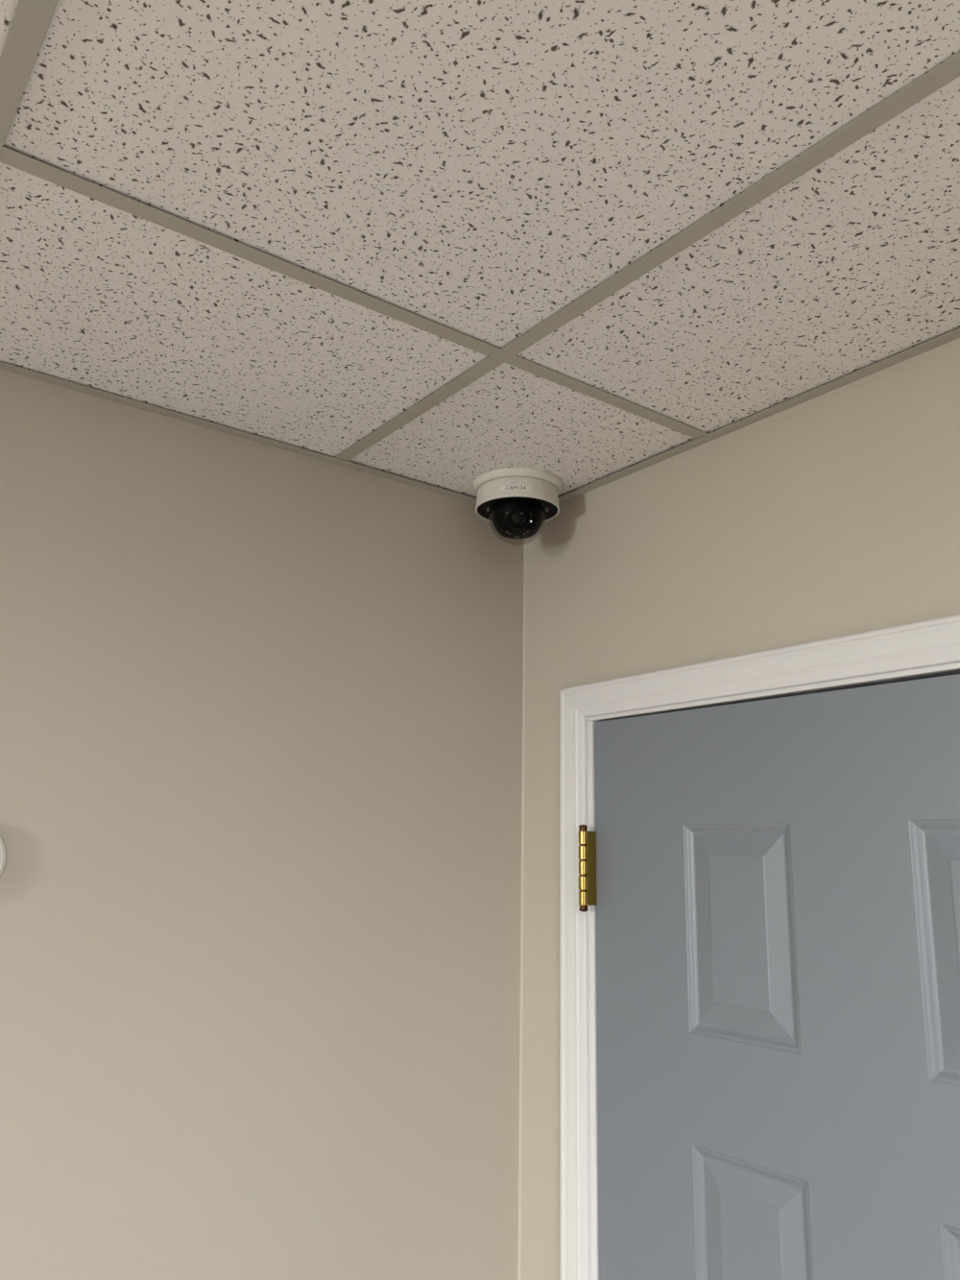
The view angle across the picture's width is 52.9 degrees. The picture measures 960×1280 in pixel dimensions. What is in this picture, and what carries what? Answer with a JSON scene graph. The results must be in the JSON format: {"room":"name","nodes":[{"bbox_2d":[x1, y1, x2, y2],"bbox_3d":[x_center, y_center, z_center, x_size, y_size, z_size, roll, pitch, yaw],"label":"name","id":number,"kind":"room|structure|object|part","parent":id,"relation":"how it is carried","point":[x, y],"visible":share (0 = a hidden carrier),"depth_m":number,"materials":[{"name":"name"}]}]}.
{"room":"office room","nodes":[
{"label":"office room","id":0,"kind":"room"},
{"bbox_2d":[0,368,523,1279],"bbox_3d":[-2.036,0.512,0.124,5.420,2.600,0.135,10,-16,-36],"label":"wall","id":1,"kind":"structure","parent":0,"point":[261,704],"depth_m":1.40,"materials":[{"name":"beige paint"}]},
{"bbox_2d":[0,0,959,504],"bbox_3d":[-0.798,-1.063,-1.288,5.540,0.221,4.350,10,-16,-36],"label":"ceiling","id":2,"kind":"structure","parent":0,"point":[437,246],"depth_m":0.98,"materials":[{"name":"mineral fiber acoustic tile"},{"name":"painted steel"}]},
{"bbox_2d":[472,467,562,545],"bbox_3d":[0.065,-0.219,1.680,0.158,0.108,0.158,10,-16,-36],"label":"security camera","id":3,"kind":"object","parent":2,"relation":"attached to","point":[517,500],"visible":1,"depth_m":1.64,"materials":[{"name":"white plastic"}]},
{"bbox_3d":[0.066,-0.266,1.690,0.158,0.012,0.158,10,-16,-36],"label":"mounting plate","id":4,"kind":"part","parent":3,"relation":"part of","materials":[{"name":"white plastic"}]},
{"bbox_2d":[520,338,959,1279],"bbox_3d":[1.348,0.549,0.018,0.120,2.600,4.110,10,-16,-36],"label":"wall","id":5,"kind":"structure","parent":0,"point":[835,513],"depth_m":1.44,"materials":[{"name":"beige paint"}]},
{"bbox_2d":[517,538,526,1279],"bbox_3d":[0.065,0.956,1.572,0.003,2.439,0.003,10,-16,-36],"label":"trim","id":6,"kind":"structure","parent":5,"relation":"attached to","point":[524,540],"depth_m":1.68,"materials":[{"name":"beige paint"}]},
{"bbox_2d":[559,614,959,1279],"bbox_3d":[0.487,1.028,1.066,0.137,2.092,1.048,10,-16,-36],"label":"trim","id":7,"kind":"structure","parent":5,"relation":"attached to","point":[930,648],"depth_m":1.48,"materials":[{"name":"white paint"}]},
{"bbox_3d":[0.141,1.102,1.420,0.017,2.092,0.054,10,-16,-36],"label":"casing leg","id":8,"kind":"part","parent":7,"relation":"part of","materials":[{"name":"white paint"}]},
{"bbox_2d":[579,674,959,1279],"bbox_3d":[0.448,1.049,1.038,0.078,2.019,0.919,10,-16,-36],"label":"door","id":9,"kind":"structure","parent":5,"relation":"in","point":[773,885],"depth_m":1.25,"materials":[{"name":"grey paint"}]},
{"bbox_3d":[0.355,0.398,1.322,0.006,0.291,0.186,10,-16,-36],"label":"raised panel","id":10,"kind":"part","parent":9,"relation":"part of","materials":[{"name":"grey paint"}]},
{"bbox_3d":[0.345,0.958,1.197,0.006,0.572,0.186,10,-16,-36],"label":"raised panel","id":11,"kind":"part","parent":9,"relation":"part of","materials":[{"name":"grey paint"}]},
{"bbox_3d":[0.566,0.340,1.047,0.006,0.291,0.186,10,-16,-36],"label":"raised panel","id":12,"kind":"part","parent":9,"relation":"part of","materials":[{"name":"grey paint"}]},
{"bbox_3d":[0.556,0.900,0.921,0.006,0.572,0.186,10,-16,-36],"label":"raised panel","id":13,"kind":"part","parent":9,"relation":"part of","materials":[{"name":"grey paint"}]}
]}

